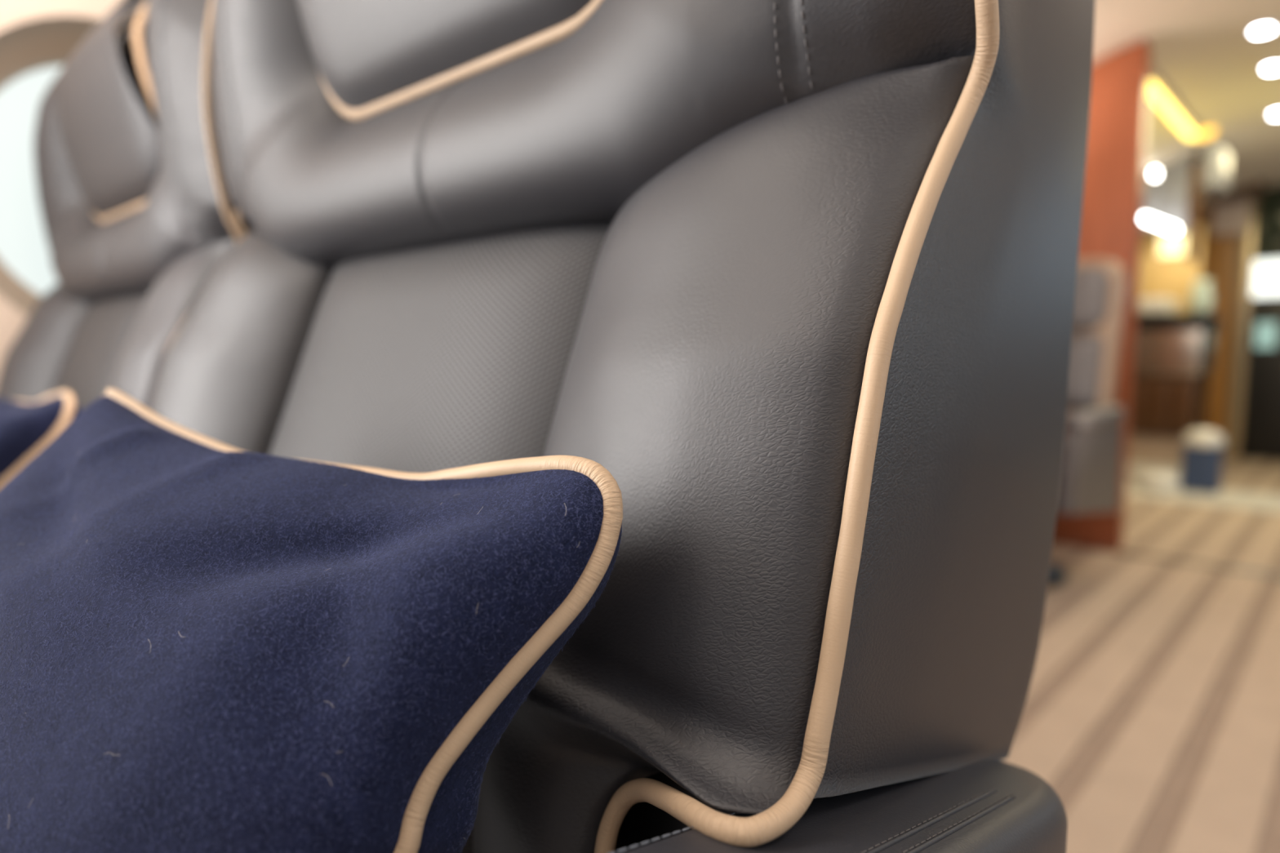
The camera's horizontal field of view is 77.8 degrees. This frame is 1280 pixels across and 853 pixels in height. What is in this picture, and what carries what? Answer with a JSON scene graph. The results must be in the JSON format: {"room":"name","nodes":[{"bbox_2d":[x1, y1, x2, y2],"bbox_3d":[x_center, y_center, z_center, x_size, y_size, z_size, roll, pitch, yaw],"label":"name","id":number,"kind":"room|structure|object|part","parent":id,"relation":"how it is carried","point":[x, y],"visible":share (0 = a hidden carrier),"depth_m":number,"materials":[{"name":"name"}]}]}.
{"room":"aircraft cabin","nodes":[
{"label":"aircraft cabin","id":0,"kind":"room"},
{"bbox_2d":[0,0,120,370],"bbox_3d":[-0.570,-0.093,1.339,0.001,1.500,6.005,5,7,43],"label":"wall","id":1,"kind":"structure","parent":0,"point":[12,12],"depth_m":1.05,"materials":[{"name":"white paint"}]},
{"bbox_2d":[0,15,101,316],"bbox_3d":[-0.773,-0.343,1.159,0.085,0.456,0.400,5,7,43],"label":"window","id":2,"kind":"structure","parent":1,"relation":"in","point":[33,52],"depth_m":1.10,"materials":[{"name":"glass"}]},
{"bbox_3d":[-0.796,-0.344,1.180,0.004,0.369,0.324,5,7,43],"label":"pane","id":3,"kind":"part","parent":2,"relation":"part of","materials":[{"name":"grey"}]},
{"bbox_2d":[1000,457,1279,852],"bbox_3d":[2.377,0.559,2.631,3.000,0.044,11.800,5,7,43],"label":"floor","id":4,"kind":"structure","parent":0,"point":[1151,712],"depth_m":1.89,"materials":[{"name":"beige carpet"}]},
{"bbox_2d":[0,0,244,412],"bbox_3d":[-0.708,0.075,0.703,0.596,1.282,0.776,5,7,43],"label":"seat","id":5,"kind":"object","parent":4,"relation":"on","point":[137,210],"visible":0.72,"depth_m":0.77,"materials":[{"name":"grey leather"}]},
{"bbox_2d":[0,390,80,488],"bbox_3d":[-0.629,0.076,0.678,0.354,0.240,0.174,4,6,34],"label":"throw pillow","id":6,"kind":"object","parent":5,"relation":"on","point":[27,428],"visible":0.61,"depth_m":0.61,"materials":[{"name":"blue fabric"}]},
{"bbox_3d":[-0.584,0.067,0.840,0.282,0.420,0.148,5,7,43],"label":"panel","id":7,"kind":"part","parent":5,"relation":"part of","materials":[{"name":"grey leather"}]},
{"bbox_2d":[150,0,1095,852],"bbox_3d":[-0.258,0.113,0.288,0.618,1.282,0.776,5,7,43],"label":"seat","id":8,"kind":"object","parent":4,"relation":"on","point":[799,276],"visible":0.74,"depth_m":0.27,"materials":[{"name":"black leather"}]},
{"bbox_2d":[0,388,622,852],"bbox_3d":[-0.187,0.113,0.271,0.354,0.240,0.174,4,6,34],"label":"throw pillow","id":9,"kind":"object","parent":8,"relation":"on","point":[207,645],"visible":1,"depth_m":0.21,"materials":[{"name":"blue fabric"}]},
{"bbox_3d":[-0.142,0.105,0.433,0.282,0.420,0.148,5,7,43],"label":"panel","id":10,"kind":"part","parent":8,"relation":"part of","materials":[{"name":"grey leather"}]},
{"bbox_3d":[-0.115,0.228,0.473,0.540,0.340,0.095,5,7,43],"label":"frame","id":11,"kind":"part","parent":8,"relation":"part of","materials":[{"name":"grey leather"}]},
{"bbox_3d":[0.053,0.179,0.214,0.054,0.217,0.320,5,7,43],"label":"armrest","id":12,"kind":"part","parent":8,"relation":"part of","materials":[{"name":"grey leather"}]},
{"bbox_2d":[1048,257,1126,587],"bbox_3d":[1.333,-0.034,2.774,0.540,1.120,0.670,5,7,43],"label":"seat","id":13,"kind":"object","parent":4,"relation":"on","point":[1091,470],"visible":0.34,"depth_m":2.75,"materials":[{"name":"grey leather"}]},
{"bbox_2d":[1061,433,1065,471],"bbox_3d":[1.268,0.082,2.715,0.400,0.100,0.480,5,7,43],"label":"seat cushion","id":14,"kind":"object","parent":13,"relation":"on","point":[1064,433],"depth_m":2.50,"materials":[{"name":"grey leather"}]},
{"bbox_2d":[1066,333,1103,410],"bbox_3d":[1.457,-0.201,2.894,0.400,0.270,0.101,5,7,43],"label":"cushion","id":15,"kind":"object","parent":13,"relation":"on","point":[1086,375],"depth_m":2.77,"materials":[{"name":"grey leather"}]},
{"bbox_3d":[1.485,0.160,2.602,0.040,0.325,0.600,5,7,43],"label":"panel","id":16,"kind":"part","parent":13,"relation":"part of","materials":[{"name":"grey leather"}]},
{"bbox_2d":[1072,266,1110,331],"bbox_3d":[1.488,-0.463,2.903,0.400,0.230,0.095,5,7,43],"label":"cushion","id":17,"kind":"object","parent":13,"relation":"on","point":[1091,313],"depth_m":2.78,"materials":[{"name":"grey leather"}]},
{"bbox_3d":[1.488,-0.030,2.596,0.070,0.055,0.540,5,7,43],"label":"armrest","id":18,"kind":"part","parent":13,"relation":"part of","materials":[{"name":"grey leather"}]},
{"bbox_2d":[1053,39,1151,549],"bbox_3d":[1.714,-0.506,3.313,0.612,1.962,0.090,5,7,43],"label":"panel","id":19,"kind":"object","parent":4,"relation":"on","point":[1111,224],"visible":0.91,"depth_m":3.10,"materials":[{"name":"orange painted laminate panel"}]},
{"bbox_3d":[1.933,-0.484,3.112,0.017,1.955,0.090,5,7,43],"label":"edge trim","id":20,"kind":"part","parent":19,"relation":"part of","materials":[{"name":"brown wood"}]},
{"bbox_2d":[1127,141,1231,484],"bbox_3d":[3.251,-0.705,4.884,0.511,2.070,0.550,5,7,43],"label":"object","id":21,"kind":"object","parent":4,"relation":"on","point":[1175,353],"visible":0.6,"depth_m":4.72,"materials":[{"name":"brown wood"}]},
{"bbox_3d":[3.008,-0.130,4.840,0.120,0.337,0.018,5,7,43],"label":"cupboard door","id":22,"kind":"part","parent":21,"relation":"part of","materials":[{"name":"brown wood"}]},
{"bbox_3d":[3.141,-1.465,4.814,0.158,0.543,0.300,5,7,43],"label":"glass door","id":23,"kind":"part","parent":21,"relation":"part of","materials":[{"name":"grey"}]},
{"bbox_2d":[1137,297,1177,315],"bbox_3d":[3.194,-0.740,4.899,0.156,0.092,0.300,5,7,43],"label":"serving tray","id":24,"kind":"object","parent":21,"relation":"on","point":[1147,306],"visible":0.93,"depth_m":4.80,"materials":[{"name":"white"}]},
{"bbox_3d":[3.100,-0.128,4.754,0.116,0.331,0.018,5,7,43],"label":"cupboard door","id":25,"kind":"part","parent":21,"relation":"part of","materials":[{"name":"brown wood"}]},
{"bbox_2d":[1142,215,1178,232],"bbox_3d":[3.035,-1.179,4.626,0.186,0.118,0.076,5,7,43],"label":"lamp","id":26,"kind":"object","parent":21,"relation":"attached to","point":[1159,224],"visible":0.96,"depth_m":4.60,"materials":[{"name":"white"}]},
{"bbox_2d":[1158,231,1186,256],"bbox_3d":[3.354,-1.156,5.000,0.138,0.153,0.020,5,7,43],"label":"lamp","id":27,"kind":"object","parent":21,"relation":"attached to","point":[1172,243],"depth_m":4.99,"materials":[{"name":"beige"}]},
{"bbox_3d":[3.268,-0.461,4.897,0.395,0.267,0.500,5,7,43],"label":"drawer","id":28,"kind":"part","parent":21,"relation":"part of","materials":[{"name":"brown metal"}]},
{"bbox_2d":[1136,313,1221,329],"bbox_3d":[3.268,-0.637,4.875,0.426,0.083,0.550,5,7,43],"label":"countertop","id":29,"kind":"structure","parent":21,"relation":"on","point":[1184,321],"depth_m":4.66,"materials":[{"name":"black metal"}]},
{"bbox_3d":[3.189,-0.126,4.671,0.112,0.325,0.018,5,7,43],"label":"cupboard door","id":30,"kind":"part","parent":21,"relation":"part of","materials":[{"name":"brown wood"}]},
{"bbox_3d":[3.239,-1.438,4.725,0.098,0.533,0.300,5,7,43],"label":"glass door","id":31,"kind":"part","parent":21,"relation":"part of","materials":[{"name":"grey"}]},
{"bbox_3d":[3.216,-1.241,4.601,0.042,0.559,0.100,5,7,43],"label":"post","id":32,"kind":"part","parent":21,"relation":"part of","materials":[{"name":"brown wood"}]},
{"bbox_2d":[1188,279,1213,313],"bbox_3d":[3.286,-0.759,4.648,0.120,0.198,0.120,5,7,43],"label":"glass jug","id":33,"kind":"object","parent":21,"relation":"on","point":[1201,297],"visible":0.87,"depth_m":4.61,"materials":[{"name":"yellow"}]},
{"bbox_3d":[3.351,-1.514,4.614,0.099,0.276,0.300,5,7,43],"label":"glass door","id":34,"kind":"part","parent":21,"relation":"part of","materials":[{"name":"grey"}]},
{"bbox_2d":[1126,480,1279,513],"bbox_3d":[3.576,0.424,3.906,2.580,0.011,0.610,5,7,43],"label":"stone threshold","id":35,"kind":"object","parent":4,"relation":"on","point":[1224,499],"depth_m":4.26,"materials":[{"name":"beige stone"}]},
{"bbox_2d":[1136,471,1180,493],"bbox_3d":[2.936,0.309,4.497,0.210,0.106,0.210,5,7,43],"label":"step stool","id":36,"kind":"object","parent":35,"relation":"on","point":[1149,481],"visible":1,"depth_m":4.43,"materials":[{"name":"white"}]},
{"bbox_2d":[1180,429,1225,493],"bbox_3d":[3.176,0.190,4.482,0.200,0.350,0.200,5,7,43],"label":"waste bin","id":37,"kind":"object","parent":35,"relation":"on","point":[1202,449],"visible":1,"depth_m":4.42,"materials":[{"name":"blue plastic"}]},
{"bbox_3d":[3.176,0.060,4.470,0.200,0.090,0.200,5,7,43],"label":"bin lid","id":38,"kind":"part","parent":37,"relation":"part of","materials":[{"name":"white plastic"}]},
{"bbox_2d":[1200,198,1242,457],"bbox_3d":[4.432,-0.767,6.072,0.213,1.976,0.400,5,7,43],"label":"post","id":39,"kind":"object","parent":4,"relation":"on","point":[1220,254],"visible":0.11,"depth_m":5.90,"materials":[{"name":"brown wood"}]},
{"bbox_2d":[1211,199,1250,235],"bbox_3d":[4.307,-1.519,5.784,0.216,0.236,0.030,5,7,43],"label":"panel","id":40,"kind":"object","parent":39,"relation":"attached to","point":[1233,217],"visible":1,"depth_m":5.77,"materials":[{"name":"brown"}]},
{"bbox_2d":[1240,186,1279,460],"bbox_3d":[4.665,-0.751,5.748,0.394,2.003,0.080,5,7,43],"label":"entry door","id":41,"kind":"structure","parent":4,"relation":"on","point":[1261,420],"depth_m":5.81,"materials":[{"name":"black metal"}]},
{"bbox_3d":[4.671,-0.341,5.793,0.394,1.179,0.060,5,7,43],"label":"door","id":42,"kind":"part","parent":41,"relation":"part of","materials":[{"name":"black metal"}]},
{"bbox_3d":[4.670,-1.075,5.720,0.388,0.264,0.050,5,7,43],"label":"lit panel","id":43,"kind":"part","parent":41,"relation":"part of","materials":[{"name":"white"}]},
{"bbox_3d":[4.671,-1.482,5.689,0.394,0.536,0.060,5,7,43],"label":"panel","id":44,"kind":"part","parent":41,"relation":"part of","materials":[{"name":"black glass"}]},
{"bbox_2d":[1092,0,1279,260],"bbox_3d":[2.377,-1.191,2.470,2.660,0.480,11.600,5,7,43],"label":"ceiling","id":45,"kind":"structure","parent":0,"point":[1202,51],"depth_m":3.36,"materials":[{"name":"beige paint"}]},
{"bbox_2d":[1151,169,1160,179],"bbox_3d":[3.005,-1.470,4.625,0.040,0.040,0.079,5,7,43],"label":"recessed light","id":46,"kind":"object","parent":45,"relation":"in","point":[1156,174],"visible":1,"depth_m":4.61,"materials":[{"name":"white"}]},
{"bbox_2d":[1149,71,1199,138],"bbox_3d":[2.531,-1.509,3.776,0.060,0.055,1.160,5,7,43],"label":"lamp","id":47,"kind":"object","parent":45,"relation":"attached to","point":[1159,93],"visible":0.76,"depth_m":3.70,"materials":[{"name":"yellow metal"}]},
{"bbox_2d":[1191,127,1216,140],"bbox_3d":[3.008,-1.565,4.244,0.120,0.040,0.120,5,7,43],"label":"recessed light","id":48,"kind":"object","parent":45,"relation":"in","point":[1206,133],"visible":0.72,"depth_m":4.20,"materials":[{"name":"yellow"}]},
{"bbox_2d":[1245,21,1279,35],"bbox_3d":[2.298,-1.468,2.929,0.100,0.015,0.100,5,7,43],"label":"recessed light","id":49,"kind":"object","parent":45,"relation":"in","point":[1265,27],"visible":1,"depth_m":2.91,"materials":[{"name":"white"}]},
{"bbox_2d":[1257,60,1279,71],"bbox_3d":[2.645,-1.503,3.314,0.100,0.015,0.100,5,7,43],"label":"recessed light","id":50,"kind":"object","parent":45,"relation":"in","point":[1275,65],"visible":1,"depth_m":3.30,"materials":[{"name":"white"}]},
{"bbox_2d":[1266,108,1279,116],"bbox_3d":[3.179,-1.561,3.949,0.100,0.015,0.100,5,7,43],"label":"recessed light","id":51,"kind":"object","parent":45,"relation":"in","point":[1276,112],"visible":1,"depth_m":3.94,"materials":[{"name":"white"}]},
{"bbox_2d":[1206,181,1265,202],"bbox_3d":[4.231,-1.684,5.696,0.393,0.100,0.100,5,7,43],"label":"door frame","id":52,"kind":"structure","parent":0,"point":[1255,189],"depth_m":5.60,"materials":[{"name":"brown wood"}]},
{"bbox_2d":[1200,258,1279,299],"bbox_3d":[6.336,-0.836,6.800,2.800,1.980,0.060,5,7,43],"label":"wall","id":53,"kind":"structure","parent":0,"point":[1271,297],"depth_m":7.28,"materials":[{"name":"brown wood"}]},
{"bbox_2d":[1225,196,1258,459],"bbox_3d":[4.466,-0.780,5.876,0.083,2.038,0.200,5,7,43],"label":"column","id":54,"kind":"structure","parent":0,"point":[1246,269],"depth_m":5.82,"materials":[{"name":"beige metal"}]}
]}

